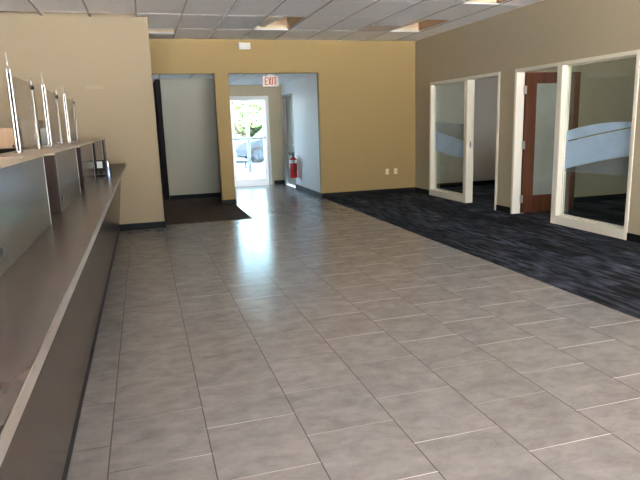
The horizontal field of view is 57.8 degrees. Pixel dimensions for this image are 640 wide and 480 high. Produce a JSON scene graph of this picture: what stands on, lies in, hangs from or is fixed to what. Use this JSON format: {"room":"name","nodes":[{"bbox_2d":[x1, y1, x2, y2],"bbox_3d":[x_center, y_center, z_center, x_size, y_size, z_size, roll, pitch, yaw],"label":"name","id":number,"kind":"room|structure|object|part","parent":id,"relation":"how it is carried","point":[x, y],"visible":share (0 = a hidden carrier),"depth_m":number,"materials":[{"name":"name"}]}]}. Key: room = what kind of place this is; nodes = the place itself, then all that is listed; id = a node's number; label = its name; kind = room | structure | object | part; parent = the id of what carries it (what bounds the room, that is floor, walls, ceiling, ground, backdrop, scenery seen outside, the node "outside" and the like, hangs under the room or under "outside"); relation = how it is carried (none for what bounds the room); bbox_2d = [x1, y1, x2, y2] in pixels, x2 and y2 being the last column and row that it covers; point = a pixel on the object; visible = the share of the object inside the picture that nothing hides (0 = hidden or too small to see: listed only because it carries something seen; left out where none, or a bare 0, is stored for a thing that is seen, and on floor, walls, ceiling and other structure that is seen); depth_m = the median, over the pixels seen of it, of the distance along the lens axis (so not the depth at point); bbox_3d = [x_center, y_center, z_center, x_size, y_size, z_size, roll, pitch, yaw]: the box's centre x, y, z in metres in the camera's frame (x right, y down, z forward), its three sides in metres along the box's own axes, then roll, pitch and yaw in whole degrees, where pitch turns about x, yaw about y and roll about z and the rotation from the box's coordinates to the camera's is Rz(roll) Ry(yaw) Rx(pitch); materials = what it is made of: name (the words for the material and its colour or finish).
{"room":"bank lobby","nodes":[
{"label":"bank lobby","id":0,"kind":"room"},
{"bbox_2d":[0,11,164,223],"bbox_3d":[-4.841,-2.025,8.871,4.415,3.750,2.090,-5,12,-16],"label":"wall","id":1,"kind":"structure","parent":0,"point":[74,50],"depth_m":8.22,"materials":[{"name":"beige paint"}]},
{"bbox_2d":[85,86,102,88],"bbox_3d":[-3.208,-2.165,8.233,0.230,0.050,0.004,-5,12,-16],"label":"backing","id":2,"kind":"object","parent":1,"relation":"attached to","point":[86,87],"visible":1,"depth_m":8.23,"materials":[{"name":"beige paint"}]},
{"bbox_2d":[119,217,165,230],"bbox_3d":[-2.982,-0.399,9.749,0.677,0.100,2.102,-5,12,-16],"label":"baseboard","id":3,"kind":"structure","parent":1,"relation":"attached to","point":[161,224],"depth_m":8.76,"materials":[{"name":"rubber"}]},
{"bbox_2d":[153,79,169,199],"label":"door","id":4,"kind":"structure","parent":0,"point":[156,84],"depth_m":12.08,"materials":[{"name":"paint"}]},
{"bbox_2d":[152,74,212,81],"bbox_3d":[-3.532,-3.214,11.470,2.970,0.033,2.230,-5,12,-16],"label":"ceiling","id":5,"kind":"structure","parent":0,"point":[170,76],"depth_m":11.29,"materials":[{"name":"tile"}]},
{"bbox_2d":[152,74,212,78],"bbox_3d":[-3.343,-3.108,11.017,2.860,0.006,1.210,-5,12,-16],"label":"grid","id":6,"kind":"object","parent":5,"relation":"attached to","point":[159,75],"visible":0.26,"depth_m":11.34,"materials":[{"name":"white metal"}]},
{"bbox_2d":[160,78,220,196],"bbox_3d":[-2.662,-2.164,12.115,1.130,2.600,0.100,-5,12,-16],"label":"wall","id":7,"kind":"structure","parent":0,"point":[188,105],"depth_m":12.05,"materials":[{"name":"paint"}]},
{"bbox_2d":[170,192,220,199],"bbox_3d":[-2.607,-0.929,12.310,1.130,0.100,0.012,-5,12,-16],"label":"baseboard","id":8,"kind":"structure","parent":7,"relation":"attached to","point":[204,195],"depth_m":12.29,"materials":[{"name":"rubber"}]},
{"bbox_2d":[229,84,284,184],"bbox_3d":[-1.950,-3.192,14.185,13.100,3.750,0.150,-5,12,-16],"label":"wall","id":9,"kind":"structure","parent":0,"point":[273,93],"depth_m":14.39,"materials":[{"name":"beige paint"}]},
{"bbox_2d":[229,96,271,186],"bbox_3d":[-1.732,-2.434,14.354,1.000,2.185,0.192,-5,12,-16],"label":"door","id":10,"kind":"structure","parent":9,"relation":"in","point":[263,100],"depth_m":14.36,"materials":[{"name":"white metal"}]},
{"bbox_2d":[0,0,541,40],"bbox_3d":[0.171,-1.813,1.060,9.630,0.018,19.750,-5,12,-16],"label":"ceiling","id":11,"kind":"structure","parent":0,"point":[201,26],"depth_m":8.44,"materials":[{"name":"tile"}]},
{"bbox_2d":[148,28,174,32],"bbox_3d":[-2.692,-3.595,9.412,0.773,0.338,0.748,-5,12,-16],"label":"cavity","id":12,"kind":"object","parent":11,"relation":"attached to","point":[149,29],"visible":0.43,"depth_m":9.73,"materials":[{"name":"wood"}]},
{"bbox_2d":[0,0,526,31],"bbox_3d":[0.306,-1.718,0.623,9.606,0.004,18.408,-5,12,-16],"label":"grid","id":13,"kind":"object","parent":11,"relation":"attached to","point":[346,0],"visible":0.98,"depth_m":8.34,"materials":[{"name":"white metal"}]},
{"bbox_2d":[28,0,511,40],"bbox_3d":[0.229,-1.807,1.079,8.597,0.006,19.750,-5,12,-16],"label":"grid","id":14,"kind":"object","parent":11,"relation":"attached to","point":[30,2],"visible":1,"depth_m":8.59,"materials":[{"name":"white metal"}]},
{"bbox_2d":[256,16,304,28],"bbox_3d":[-0.580,-3.531,8.764,0.770,0.338,2.116,-5,12,-16],"label":"cavity","id":15,"kind":"object","parent":11,"relation":"attached to","point":[270,22],"visible":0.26,"depth_m":9.65,"materials":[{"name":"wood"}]},
{"bbox_2d":[359,25,400,31],"bbox_3d":[1.016,-3.646,9.926,0.610,0.054,0.612,-5,12,-16],"label":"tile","id":16,"kind":"object","parent":11,"relation":"in","point":[386,28],"visible":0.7,"depth_m":9.91,"materials":[{"name":"metal"}]},
{"bbox_2d":[395,20,448,30],"bbox_3d":[1.765,-3.744,9.445,0.773,0.338,2.114,-5,12,-16],"label":"ceiling light","id":17,"kind":"object","parent":11,"relation":"attached to","point":[419,25],"visible":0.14,"depth_m":10.30,"materials":[{"name":"white plastic"}]},
{"bbox_2d":[467,0,505,2],"bbox_3d":[2.375,-3.364,7.463,0.773,0.338,1.426,-5,12,-16],"label":"ceiling light","id":18,"kind":"object","parent":11,"relation":"attached to","point":[476,1],"visible":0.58,"depth_m":8.11,"materials":[{"name":"white plastic"}]},
{"bbox_2d":[228,73,314,84],"bbox_3d":[-1.355,-3.486,12.566,1.750,0.030,3.130,-5,12,-16],"label":"ceiling","id":19,"kind":"structure","parent":0,"point":[243,80],"depth_m":12.17,"materials":[{"name":"tile"}]},
{"bbox_2d":[228,73,309,84],"bbox_3d":[-1.355,-3.468,12.570,1.730,0.006,3.110,-5,12,-16],"label":"grid","id":20,"kind":"object","parent":19,"relation":"attached to","point":[307,73],"visible":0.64,"depth_m":12.27,"materials":[{"name":"white metal"}]},
{"bbox_2d":[263,75,278,85],"bbox_3d":[-0.970,-3.132,11.385,0.304,0.219,0.050,-5,12,-16],"label":"exit sign","id":21,"kind":"object","parent":19,"relation":"hanging from","point":[269,80],"visible":1,"depth_m":11.37,"materials":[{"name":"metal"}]},
{"bbox_2d":[149,39,414,199],"bbox_3d":[-0.625,-2.647,11.277,5.335,3.750,0.220,-5,12,-16],"label":"wall","id":22,"kind":"structure","parent":0,"point":[366,89],"depth_m":11.49,"materials":[{"name":"paint"}]},
{"bbox_2d":[238,43,250,48],"bbox_3d":[-1.397,-3.581,10.709,0.225,0.115,0.064,-5,12,-16],"label":"emergency light","id":23,"kind":"object","parent":22,"relation":"attached to","point":[240,45],"visible":1,"depth_m":10.68,"materials":[{"name":"white plastic"}]},
{"bbox_2d":[221,187,414,204],"bbox_3d":[0.041,-0.911,11.799,4.072,0.100,0.212,-5,12,-16],"label":"baseboard","id":24,"kind":"structure","parent":22,"relation":"attached to","point":[410,189],"depth_m":11.91,"materials":[{"name":"rubber"}]},
{"bbox_2d":[281,73,319,191],"bbox_3d":[-0.426,-2.475,13.047,0.120,2.700,3.130,-5,12,-16],"label":"wall","id":25,"kind":"structure","parent":0,"point":[304,90],"depth_m":12.45,"materials":[{"name":"paint"}]},
{"bbox_2d":[282,93,295,187],"bbox_3d":[-0.691,-2.387,13.966,0.132,2.180,1.020,-5,12,-16],"label":"door","id":26,"kind":"structure","parent":25,"relation":"in","point":[287,100],"depth_m":14.21,"materials":[{"name":"metal"}]},
{"bbox_2d":[289,152,297,177],"bbox_3d":[-0.609,-1.719,13.332,0.177,0.578,0.192,5,13,32],"label":"fire extinguisher","id":27,"kind":"object","parent":25,"relation":"attached to","point":[293,161],"visible":1,"depth_m":13.28,"materials":[{"name":"red paint"}]},
{"bbox_2d":[274,180,321,197],"bbox_3d":[-0.554,-1.173,13.194,0.270,0.100,3.250,-5,12,-16],"label":"baseboard","id":28,"kind":"structure","parent":25,"relation":"attached to","point":[318,194],"depth_m":12.89,"materials":[{"name":"rubber"}]},
{"bbox_2d":[66,184,639,479],"bbox_3d":[1.443,0.749,3.726,13.100,0.056,23.100,-5,12,-16],"label":"floor","id":29,"kind":"structure","parent":0,"point":[309,336],"depth_m":3.72,"materials":[{"name":"tile"}]},
{"bbox_2d":[0,147,29,153],"bbox_3d":[-4.106,-0.603,7.928,1.490,1.290,0.618,-5,12,-16],"label":"countertop","id":30,"kind":"structure","parent":29,"relation":"on","point":[22,148],"depth_m":7.53,"materials":[{"name":"laminate"}]},
{"bbox_2d":[0,128,23,148],"bbox_3d":[-4.366,-1.360,7.776,0.600,0.269,0.479,-5,12,-16],"label":"file box","id":31,"kind":"object","parent":30,"relation":"on","point":[7,139],"visible":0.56,"depth_m":7.63,"materials":[{"name":"beige cardboard"}]},
{"bbox_3d":[-4.138,-1.338,7.629,0.230,0.249,0.020,-5,12,-16],"label":"door","id":32,"kind":"part","parent":31,"relation":"part of","materials":[{"name":"beige wood"}]},
{"bbox_2d":[21,120,42,147],"bbox_3d":[-3.909,-1.446,7.914,0.205,0.354,0.453,-5,12,-16],"label":"base cabinet","id":33,"kind":"object","parent":30,"relation":"on","point":[28,127],"visible":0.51,"depth_m":7.70,"materials":[{"name":"beige wood"}]},
{"bbox_3d":[-3.850,-1.541,7.681,0.195,0.060,0.015,-5,12,-16],"label":"drawer","id":34,"kind":"part","parent":33,"relation":"part of","materials":[{"name":"beige wood"}]},
{"bbox_3d":[-3.845,-1.372,7.715,0.195,0.264,0.015,-5,12,-16],"label":"drawer","id":35,"kind":"part","parent":33,"relation":"part of","materials":[{"name":"beige wood"}]},
{"bbox_2d":[40,128,47,145],"bbox_3d":[-3.714,-1.415,7.980,0.170,0.254,0.453,-5,12,-16],"label":"file box","id":36,"kind":"object","parent":30,"relation":"on","point":[43,131],"visible":0.22,"depth_m":7.75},
{"bbox_2d":[0,163,125,479],"bbox_3d":[-0.970,0.749,1.473,0.632,1.000,15.059,-5,12,-16],"label":"counter","id":37,"kind":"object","parent":29,"relation":"on","point":[52,298],"depth_m":2.11,"materials":[{"name":"laminate"}]},
{"bbox_2d":[0,154,51,276],"bbox_3d":[-1.535,-0.183,2.727,0.390,0.364,1.680,-5,12,-16],"label":"partition","id":38,"kind":"object","parent":37,"relation":"on","point":[25,215],"visible":1,"depth_m":2.47,"materials":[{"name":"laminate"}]},
{"bbox_2d":[0,146,80,212],"bbox_3d":[-1.999,-0.473,4.235,0.390,0.364,1.530,-5,12,-16],"label":"base cabinet","id":39,"kind":"object","parent":37,"relation":"on","point":[60,163],"visible":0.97,"depth_m":3.74,"materials":[{"name":"brown laminate"}]},
{"bbox_2d":[5,52,22,152],"bbox_3d":[-1.992,-0.887,3.759,0.052,0.635,0.052,-5,12,-16],"label":"post","id":40,"kind":"object","parent":39,"relation":"on","point":[8,71],"visible":1,"depth_m":3.76,"materials":[{"name":"silver metal"}]},
{"bbox_2d":[29,79,42,148],"bbox_3d":[-2.222,-0.980,4.521,0.052,0.530,0.052,-5,12,-16],"label":"post","id":41,"kind":"object","parent":39,"relation":"on","point":[31,87],"visible":0.99,"depth_m":4.51,"materials":[{"name":"silver metal"}]},
{"bbox_2d":[35,142,94,188],"bbox_3d":[-2.450,-0.755,5.702,0.390,0.364,1.590,-5,12,-16],"label":"base cabinet","id":42,"kind":"object","parent":37,"relation":"on","point":[84,152],"visible":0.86,"depth_m":5.29,"materials":[{"name":"brown laminate"}]},
{"bbox_2d":[41,73,53,146],"bbox_3d":[-2.397,-1.140,5.075,0.052,0.635,0.052,-5,12,-16],"label":"post","id":43,"kind":"object","parent":42,"relation":"on","point":[42,85],"visible":0.94,"depth_m":5.08,"materials":[{"name":"silver metal"}]},
{"bbox_3d":[-2.395,-1.089,5.085,0.031,0.530,0.012,-5,12,-16],"label":"rail","id":44,"kind":"part","parent":43,"relation":"part of","materials":[{"name":"silver metal"}]},
{"bbox_2d":[55,90,64,143],"bbox_3d":[-2.624,-1.231,5.828,0.052,0.530,0.052,-5,12,-16],"label":"post","id":45,"kind":"object","parent":42,"relation":"on","point":[55,90],"visible":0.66,"depth_m":5.82,"materials":[{"name":"silver metal"}]},
{"bbox_2d":[46,90,61,144],"bbox_3d":[-2.509,-1.149,5.459,0.008,0.483,0.762,-5,12,-16],"label":"glass screen","id":46,"kind":"object","parent":45,"relation":"attached to","point":[52,104],"visible":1,"depth_m":5.46,"materials":[{"name":"glass"}]},
{"bbox_2d":[63,140,103,174],"bbox_3d":[-2.911,-1.043,7.201,0.390,0.364,1.600,-5,12,-16],"label":"base cabinet","id":47,"kind":"object","parent":37,"relation":"on","point":[97,149],"visible":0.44,"depth_m":6.79,"materials":[{"name":"brown laminate"}]},
{"bbox_2d":[62,84,71,142],"bbox_3d":[-2.816,-1.402,6.438,0.052,0.635,0.052,-5,12,-16],"label":"post","id":48,"kind":"object","parent":47,"relation":"on","point":[64,95],"visible":1,"depth_m":6.44,"materials":[{"name":"silver metal"}]},
{"bbox_3d":[-2.814,-1.351,6.449,0.031,0.530,0.012,-5,12,-16],"label":"rail","id":49,"kind":"part","parent":48,"relation":"part of","materials":[{"name":"silver metal"}]},
{"bbox_2d":[72,98,79,140],"bbox_3d":[-3.075,-1.513,7.295,0.052,0.530,0.052,-5,12,-16],"label":"post","id":50,"kind":"object","parent":47,"relation":"on","point":[72,98],"visible":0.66,"depth_m":7.29,"materials":[{"name":"silver metal"}]},
{"bbox_2d":[66,98,77,140],"bbox_3d":[-2.944,-1.421,6.874,0.008,0.483,0.872,-5,12,-16],"label":"glass screen","id":51,"kind":"object","parent":50,"relation":"attached to","point":[70,103],"visible":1,"depth_m":6.89,"materials":[{"name":"glass"}]},
{"bbox_2d":[87,139,106,160],"bbox_3d":[-3.209,-1.229,8.169,0.390,0.364,0.459,-5,12,-16],"label":"base cabinet","id":52,"kind":"object","parent":37,"relation":"on","point":[103,140],"visible":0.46,"depth_m":8.04,"materials":[{"name":"brown laminate"}]},
{"bbox_2d":[95,160,105,176],"bbox_3d":[-2.380,-0.780,6.298,0.110,0.175,0.100,-5,12,-16],"label":"card terminal","id":53,"kind":"object","parent":37,"relation":"on","point":[100,165],"visible":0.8,"depth_m":6.28,"materials":[{"name":"black plastic"}]},
{"bbox_2d":[105,159,111,178],"bbox_3d":[-2.148,-0.717,5.880,0.064,0.203,0.108,-5,12,-16],"label":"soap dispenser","id":54,"kind":"object","parent":37,"relation":"on","point":[108,171],"visible":1,"depth_m":5.88,"materials":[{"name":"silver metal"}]},
{"bbox_2d":[105,167,111,178],"bbox_3d":[-2.153,-0.683,5.908,0.064,0.125,0.064,-5,12,-16],"label":"bottle","id":55,"kind":"object","parent":54,"relation":"on","point":[108,172],"depth_m":5.89,"materials":[{"name":"white plastic"}]},
{"bbox_2d":[437,76,497,183],"bbox_3d":[3.560,-3.087,12.789,3.350,3.750,0.100,-5,12,-16],"label":"wall","id":56,"kind":"structure","parent":0,"point":[450,97],"depth_m":12.77,"materials":[{"name":"paint"}]},
{"bbox_2d":[325,192,639,318],"bbox_3d":[2.644,0.045,7.019,2.150,0.056,10.650,-5,12,-16],"label":"floor","id":57,"kind":"structure","parent":0,"point":[604,270],"depth_m":6.94,"materials":[{"name":"black carpet"}]},
{"bbox_2d":[415,0,639,234],"bbox_3d":[4.854,-1.090,2.704,0.120,3.750,19.870,-5,12,-16],"label":"wall","id":58,"kind":"structure","parent":0,"point":[542,32],"depth_m":8.72,"materials":[{"name":"beige paint"}]},
{"bbox_2d":[429,72,499,209],"bbox_3d":[2.567,-1.771,10.374,0.144,2.190,2.340,-5,12,-16],"label":"window","id":59,"kind":"structure","parent":58,"relation":"in","point":[446,144],"depth_m":10.37,"materials":[{"name":"paint"}]},
{"bbox_2d":[415,187,639,242],"bbox_3d":[4.866,0.714,2.991,0.012,0.100,19.750,-5,12,-16],"label":"baseboard","id":60,"kind":"structure","parent":58,"relation":"attached to","point":[631,237],"depth_m":9.19,"materials":[{"name":"rubber"}]},
{"bbox_2d":[510,49,639,239],"bbox_3d":[3.353,-1.279,7.817,0.144,2.190,2.320,-5,12,-16],"label":"window","id":61,"kind":"structure","parent":58,"relation":"in","point":[616,144],"depth_m":7.75,"materials":[{"name":"paint"}]},
{"bbox_2d":[520,72,580,213],"bbox_3d":[3.549,-1.499,8.994,0.975,2.126,0.173,-5,12,-13],"label":"door","id":62,"kind":"structure","parent":61,"relation":"attached to","point":[529,202],"depth_m":8.94,"materials":[{"name":"brown wood"}]},
{"bbox_2d":[521,57,635,196],"bbox_3d":[4.500,-2.499,9.733,3.350,3.750,0.100,-5,12,-16],"label":"wall","id":63,"kind":"structure","parent":0,"point":[607,87],"depth_m":9.77,"materials":[{"name":"beige paint"}]},
{"bbox_2d":[437,180,625,202],"bbox_3d":[4.104,-0.995,11.570,3.350,0.100,3.262,-5,12,-16],"label":"baseboard","id":64,"kind":"structure","parent":63,"relation":"attached to","point":[485,182],"depth_m":10.24,"materials":[{"name":"rubber"}]},
{"label":"outside","id":65,"kind":"structure","parent":0,"visible":0},
{"bbox_2d":[236,156,294,187],"bbox_3d":[-15.069,-7.897,49.454,120.000,0.130,75.450,-5,12,-16],"label":"ground","id":66,"kind":"structure","parent":65,"point":[258,169],"depth_m":19.80,"materials":[{"name":"concrete"}]},
{"bbox_2d":[236,160,247,168],"bbox_3d":[-3.466,-2.602,20.347,1.920,0.290,0.060,-5,12,-16],"label":"guard rail","id":67,"kind":"object","parent":66,"relation":"on","point":[244,161],"visible":0.36,"depth_m":20.53,"materials":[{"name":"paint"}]},
{"bbox_2d":[234,133,251,157],"bbox_3d":[-5.266,-4.643,27.805,4.453,1.429,1.820,-5,12,-16],"label":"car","id":68,"kind":"object","parent":66,"relation":"on","point":[236,135],"visible":0.06,"depth_m":27.33,"materials":[{"name":"white paint"}]},
{"bbox_2d":[233,100,261,136],"bbox_3d":[-3.547,-6.320,30.680,3.034,3.519,2.964,-5,12,-16],"label":"tree","id":69,"kind":"object","parent":66,"relation":"on","point":[255,111],"visible":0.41,"depth_m":29.60,"materials":[{"name":"green plant"}]},
{"bbox_2d":[235,129,263,162],"bbox_3d":[-1.487,-4.096,24.498,4.453,1.429,1.820,-5,12,-16],"label":"car","id":70,"kind":"object","parent":66,"relation":"on","point":[257,151],"visible":0.23,"depth_m":23.32,"materials":[{"name":"silver paint"}]},
{"bbox_2d":[244,103,254,176],"bbox_3d":[-2.126,-3.460,16.978,0.220,3.220,0.220,-5,12,-16],"label":"porch post","id":71,"kind":"object","parent":66,"relation":"on","point":[249,173],"visible":0.8,"depth_m":17.06,"materials":[{"name":"paint"}]}
]}

